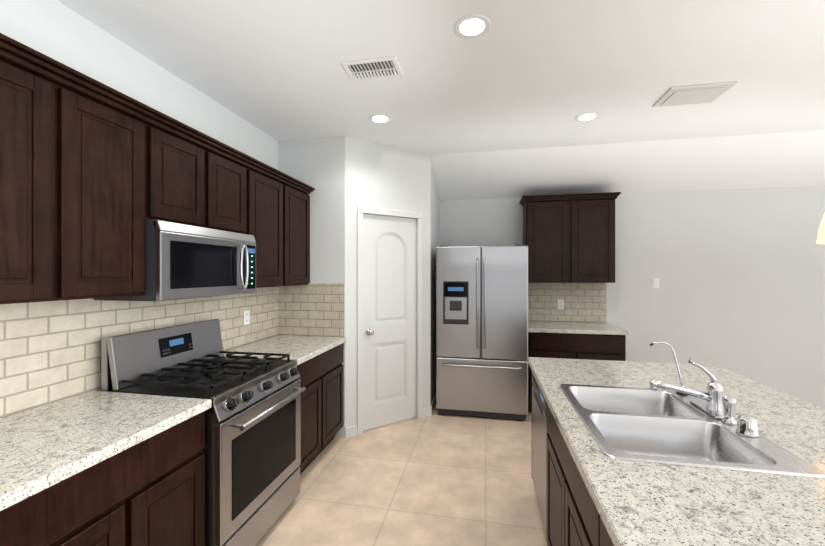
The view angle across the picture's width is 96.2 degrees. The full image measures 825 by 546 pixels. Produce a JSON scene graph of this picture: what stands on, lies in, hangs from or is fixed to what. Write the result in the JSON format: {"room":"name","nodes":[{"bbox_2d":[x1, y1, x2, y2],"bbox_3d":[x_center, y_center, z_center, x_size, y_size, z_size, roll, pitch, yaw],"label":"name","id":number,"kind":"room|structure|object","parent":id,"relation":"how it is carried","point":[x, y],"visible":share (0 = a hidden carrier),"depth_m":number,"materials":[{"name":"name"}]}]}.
{"room":"kitchen","nodes":[
{"label":"kitchen","id":0,"kind":"room"},
{"bbox_2d":[0,0,277,169],"bbox_3d":[-1.758,0.125,1.189,0.100,2.720,7.850,0,0,11],"label":"wall","id":1,"kind":"structure","parent":0,"point":[56,30],"depth_m":1.97,"materials":[{"name":"paint"}]},
{"bbox_2d":[0,45,83,303],"bbox_3d":[-1.528,-0.316,1.230,0.331,0.842,0.526,0,0,11],"label":"upper cabinet","id":2,"kind":"object","parent":1,"relation":"attached to","point":[42,107],"depth_m":1.33,"materials":[{"name":"brown wood"}]},
{"bbox_2d":[84,85,167,298],"bbox_3d":[-1.454,-0.316,1.603,0.331,0.842,0.526,0,0,11],"label":"upper cabinet","id":3,"kind":"object","parent":1,"relation":"attached to","point":[95,174],"depth_m":1.62,"materials":[{"name":"brown wood"}]},
{"bbox_2d":[0,286,277,417],"bbox_3d":[-1.636,0.355,1.522,0.009,0.520,3.950,0,0,11],"label":"tile backsplash","id":4,"kind":"structure","parent":1,"relation":"attached to","point":[50,351],"depth_m":1.76,"materials":[{"name":"beige tile"}]},
{"bbox_2d":[244,310,249,324],"bbox_3d":[-1.337,0.360,2.987,0.008,0.116,0.072,0,0,11],"label":"electrical outlet","id":5,"kind":"object","parent":4,"relation":"attached to","point":[246,317],"visible":1,"depth_m":2.99,"materials":[{"name":"white plastic"}]},
{"bbox_2d":[168,125,219,229],"bbox_3d":[-1.374,-0.498,2.010,0.331,0.478,0.450,0,0,11],"label":"upper cabinet","id":6,"kind":"object","parent":1,"relation":"attached to","point":[193,162],"depth_m":2.03,"materials":[{"name":"brown wood"}]},
{"bbox_2d":[94,219,255,300],"bbox_3d":[-1.292,-0.059,2.149,0.437,0.392,0.746,0,0,11],"label":"over-the-range microwave","id":7,"kind":"object","parent":6,"relation":"attached to","point":[184,261],"visible":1,"depth_m":1.95,"materials":[{"name":"grey metal"}]},
{"bbox_2d":[220,149,251,234],"bbox_3d":[-1.315,-0.498,2.308,0.331,0.478,0.450,0,0,11],"label":"upper cabinet","id":8,"kind":"object","parent":1,"relation":"attached to","point":[235,173],"depth_m":2.38,"materials":[{"name":"brown wood"}]},
{"bbox_2d":[252,165,291,287],"bbox_3d":[-1.227,-0.316,2.753,0.331,0.842,0.602,0,0,11],"label":"upper cabinet","id":9,"kind":"object","parent":1,"relation":"attached to","point":[271,193],"depth_m":2.78,"materials":[{"name":"brown wood"}]},
{"bbox_2d":[292,181,311,284],"bbox_3d":[-1.145,-0.316,3.164,0.331,0.842,0.529,0,0,11],"label":"upper cabinet","id":10,"kind":"object","parent":1,"relation":"attached to","point":[300,199],"depth_m":3.21,"materials":[{"name":"brown wood"}]},
{"bbox_2d":[278,136,344,437],"bbox_3d":[-0.923,0.125,3.445,0.661,2.720,0.100,0,0,11],"label":"wall","id":11,"kind":"structure","parent":0,"point":[318,164],"depth_m":3.37,"materials":[{"name":"paint"}]},
{"bbox_2d":[278,283,344,336],"bbox_3d":[-0.930,0.355,3.391,0.650,0.520,0.009,0,0,11],"label":"tiled wall","id":12,"kind":"structure","parent":11,"relation":"attached to","point":[313,309],"depth_m":3.38,"materials":[{"name":"beige tile"}]},
{"bbox_2d":[345,136,429,427],"bbox_3d":[-0.238,0.125,3.639,0.957,2.720,0.100,0,0,-34],"label":"wall","id":13,"kind":"structure","parent":0,"point":[378,175],"depth_m":3.50,"materials":[{"name":"paint"}]},
{"bbox_2d":[363,214,415,430],"bbox_3d":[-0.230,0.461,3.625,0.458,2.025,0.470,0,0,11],"label":"pantry door","id":14,"kind":"structure","parent":13,"relation":"in","point":[389,319],"depth_m":3.61,"materials":[{"name":"white paint"}]},
{"bbox_2d":[357,206,422,434],"bbox_3d":[-0.231,0.434,3.635,0.729,2.102,0.116,0,0,-34],"label":"door frame","id":15,"kind":"structure","parent":13,"relation":"attached to","point":[417,216],"depth_m":3.60,"materials":[{"name":"white paint"}]},
{"bbox_2d":[427,395,435,415],"bbox_3d":[0.254,1.440,4.208,0.028,0.090,0.870,0,0,11],"label":"baseboard","id":16,"kind":"structure","parent":13,"relation":"attached to","point":[429,409],"depth_m":3.87,"materials":[{"name":"white paint"}]},
{"bbox_2d":[255,405,547,545],"bbox_3d":[2.169,1.535,0.412,8.105,0.100,7.850,0,0,11],"label":"floor","id":17,"kind":"structure","parent":0,"point":[435,478],"depth_m":2.54,"materials":[{"name":"tile"}]},
{"bbox_2d":[0,496,31,545],"bbox_3d":[-1.480,1.050,0.640,0.652,0.870,0.898,0,0,11],"label":"base cabinet","id":18,"kind":"object","parent":17,"relation":"on","point":[15,520],"depth_m":1.01,"materials":[{"name":"brown wood"}]},
{"bbox_2d":[32,411,204,545],"bbox_3d":[-1.340,1.050,1.350,0.652,0.870,0.827,0,0,11],"label":"base cabinet","id":19,"kind":"object","parent":17,"relation":"on","point":[149,491],"depth_m":1.35,"materials":[{"name":"brown wood"}]},
{"bbox_2d":[0,390,210,510],"bbox_3d":[-1.464,0.595,0.635,0.669,0.040,2.278,0,0,11],"label":"countertop","id":20,"kind":"structure","parent":19,"relation":"on","point":[44,447],"depth_m":1.34,"materials":[{"name":"stone"}]},
{"bbox_2d":[101,319,305,545],"bbox_3d":[-1.094,0.898,2.110,0.738,1.173,0.750,0,0,11],"label":"range","id":21,"kind":"object","parent":17,"relation":"on","point":[252,450],"visible":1,"depth_m":1.94,"materials":[{"name":"silver metal"}]},
{"bbox_2d":[297,343,343,473],"bbox_3d":[-1.024,1.050,2.946,0.653,0.870,0.910,0,0,11],"label":"base cabinet","id":22,"kind":"object","parent":17,"relation":"on","point":[322,400],"visible":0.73,"depth_m":2.87,"materials":[{"name":"brown wood"}]},
{"bbox_2d":[224,335,345,365],"bbox_3d":[-1.008,0.595,2.939,0.669,0.040,0.903,0,0,11],"label":"countertop","id":23,"kind":"structure","parent":22,"relation":"on","point":[300,349],"depth_m":2.90,"materials":[{"name":"stone"}]},
{"bbox_2d":[436,244,527,420],"bbox_3d":[0.764,0.600,4.099,0.920,1.770,0.851,0,0,11],"label":"refrigerator","id":24,"kind":"object","parent":17,"relation":"on","point":[482,331],"visible":1,"depth_m":3.74,"materials":[{"name":"grey metal"}]},
{"bbox_2d":[532,384,613,545],"bbox_3d":[0.857,1.050,0.713,0.795,0.870,3.509,0,0,11],"label":"kitchen island","id":25,"kind":"object","parent":17,"relation":"on","point":[574,518],"visible":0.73,"depth_m":1.43,"materials":[{"name":"brown wood"}]},
{"bbox_2d":[532,372,547,537],"bbox_3d":[1.028,1.002,2.140,0.584,0.762,0.597,0,0,11],"label":"dishwasher","id":26,"kind":"object","parent":25,"relation":"in","point":[539,439],"visible":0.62,"depth_m":2.10,"materials":[{"name":"grey metal"}]},
{"bbox_2d":[528,357,824,545],"bbox_3d":[0.999,0.595,0.692,1.128,0.040,3.545,0,0,11],"label":"island countertop","id":27,"kind":"structure","parent":25,"relation":"on","point":[637,503],"depth_m":1.02,"materials":[{"name":"stone"}]},
{"bbox_2d":[649,342,688,394],"bbox_3d":[1.215,0.447,1.752,0.167,0.241,0.046,0,0,11],"label":"filter faucet","id":28,"kind":"object","parent":27,"relation":"on","point":[675,359],"visible":0.62,"depth_m":1.74,"materials":[{"name":"silver metal"}]},
{"bbox_2d":[650,359,723,418],"bbox_3d":[1.125,0.461,1.543,0.270,0.212,0.185,0,0,11],"label":"faucet","id":29,"kind":"object","parent":27,"relation":"on","point":[712,406],"visible":0.94,"depth_m":1.49,"materials":[{"name":"silver metal"}]},
{"bbox_2d":[560,384,824,477],"bbox_3d":[0.966,0.656,1.470,0.590,0.175,0.780,0,0,11],"label":"sink","id":30,"kind":"object","parent":27,"relation":"in","point":[664,426],"visible":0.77,"depth_m":1.44,"materials":[{"name":"silver metal"}]},
{"bbox_2d":[721,396,736,424],"bbox_3d":[1.203,0.518,1.405,0.046,0.098,0.045,0,0,11],"label":"sprayer","id":31,"kind":"object","parent":30,"relation":"on","point":[729,404],"visible":1,"depth_m":1.39,"materials":[{"name":"silver metal"}]},
{"bbox_2d":[736,415,759,437],"bbox_3d":[1.183,0.536,1.307,0.062,0.062,0.062,0,0,11],"label":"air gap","id":32,"kind":"object","parent":30,"relation":"on","point":[747,425],"visible":1,"depth_m":1.29,"materials":[{"name":"silver metal"}]},
{"bbox_2d":[527,332,625,412],"bbox_3d":[1.729,1.050,4.075,0.930,0.870,0.630,0,0,11],"label":"base cabinet","id":33,"kind":"object","parent":17,"relation":"on","point":[580,346],"visible":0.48,"depth_m":3.77,"materials":[{"name":"brown wood"}]},
{"bbox_2d":[528,321,627,334],"bbox_3d":[1.727,0.595,4.058,0.952,0.040,0.646,0,0,11],"label":"countertop","id":34,"kind":"structure","parent":33,"relation":"on","point":[572,327],"depth_m":3.83,"materials":[{"name":"stone"}]},
{"bbox_2d":[430,155,439,406],"bbox_3d":[0.228,0.125,4.327,0.100,2.720,0.923,0,0,11],"label":"wall","id":35,"kind":"structure","parent":0,"point":[434,219],"depth_m":4.09,"materials":[{"name":"paint"}]},
{"bbox_2d":[57,0,824,200],"bbox_3d":[2.169,-1.105,0.412,8.105,0.459,7.850,0,0,11],"label":"ceiling","id":36,"kind":"structure","parent":0,"point":[507,98],"depth_m":2.37,"materials":[{"name":"paint"}]},
{"bbox_2d":[341,56,402,81],"bbox_3d":[-0.239,-1.230,2.239,0.330,0.023,0.210,0,0,11],"label":"ceiling vent","id":37,"kind":"object","parent":36,"relation":"in","point":[375,68],"visible":1,"depth_m":2.23,"materials":[{"name":"white metal"}]},
{"bbox_2d":[369,114,391,123],"bbox_3d":[-0.259,-1.233,2.967,0.184,0.004,0.184,0,0,11],"label":"recessed light","id":38,"kind":"object","parent":36,"relation":"in","point":[380,118],"visible":1,"depth_m":2.95,"materials":[{"name":"white paint"}]},
{"bbox_2d":[454,14,490,38],"bbox_3d":[0.299,-1.233,1.857,0.184,0.004,0.184,0,0,11],"label":"recessed light","id":39,"kind":"object","parent":36,"relation":"in","point":[472,26],"visible":1,"depth_m":1.85,"materials":[{"name":"white paint"}]},
{"bbox_2d":[575,112,599,121],"bbox_3d":[1.382,-1.233,2.927,0.184,0.004,0.184,0,0,11],"label":"recessed light","id":40,"kind":"object","parent":36,"relation":"in","point":[587,116],"visible":1,"depth_m":2.91,"materials":[{"name":"white paint"}]},
{"bbox_2d":[653,81,736,106],"bbox_3d":[1.930,-1.225,2.554,0.380,0.020,0.280,0,0,11],"label":"vent panel","id":41,"kind":"object","parent":36,"relation":"attached to","point":[693,94],"visible":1,"depth_m":2.52,"materials":[{"name":"white"}]},
{"bbox_2d":[816,213,824,243],"bbox_3d":[2.883,-0.720,2.487,0.230,1.029,0.230,0,0,11],"label":"pendant lamp","id":42,"kind":"object","parent":36,"relation":"hanging from","point":[821,237],"visible":1,"depth_m":2.52,"materials":[{"name":"white plastic"}]},
{"bbox_2d":[440,186,824,405],"bbox_3d":[3.578,0.125,4.083,6.767,2.720,0.100,0,0,11],"label":"wall","id":43,"kind":"structure","parent":0,"point":[740,275],"depth_m":4.08,"materials":[{"name":"paint"}]},
{"bbox_2d":[528,282,605,322],"bbox_3d":[1.780,0.355,4.383,0.950,0.520,0.009,0,0,11],"label":"tile backsplash","id":44,"kind":"structure","parent":43,"relation":"attached to","point":[584,302],"depth_m":4.37,"materials":[{"name":"beige tile"}]},
{"bbox_2d":[557,299,563,308],"bbox_3d":[1.754,0.370,4.379,0.072,0.116,0.008,0,0,11],"label":"outlet back splash","id":45,"kind":"object","parent":44,"relation":"attached to","point":[560,303],"visible":1,"depth_m":4.38,"materials":[{"name":"white plastic"}]},
{"bbox_2d":[519,192,620,282],"bbox_3d":[1.755,-0.378,4.202,1.010,0.965,0.370,0,0,11],"label":"upper cabinet","id":46,"kind":"object","parent":43,"relation":"attached to","point":[568,238],"visible":1,"depth_m":4.06,"materials":[{"name":"brown wood"}]},
{"bbox_2d":[652,278,658,287],"bbox_3d":[2.756,0.115,4.189,0.072,0.116,0.010,0,0,11],"label":"light switch","id":47,"kind":"object","parent":43,"relation":"attached to","point":[655,282],"visible":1,"depth_m":4.19,"materials":[{"name":"white plastic"}]}
]}

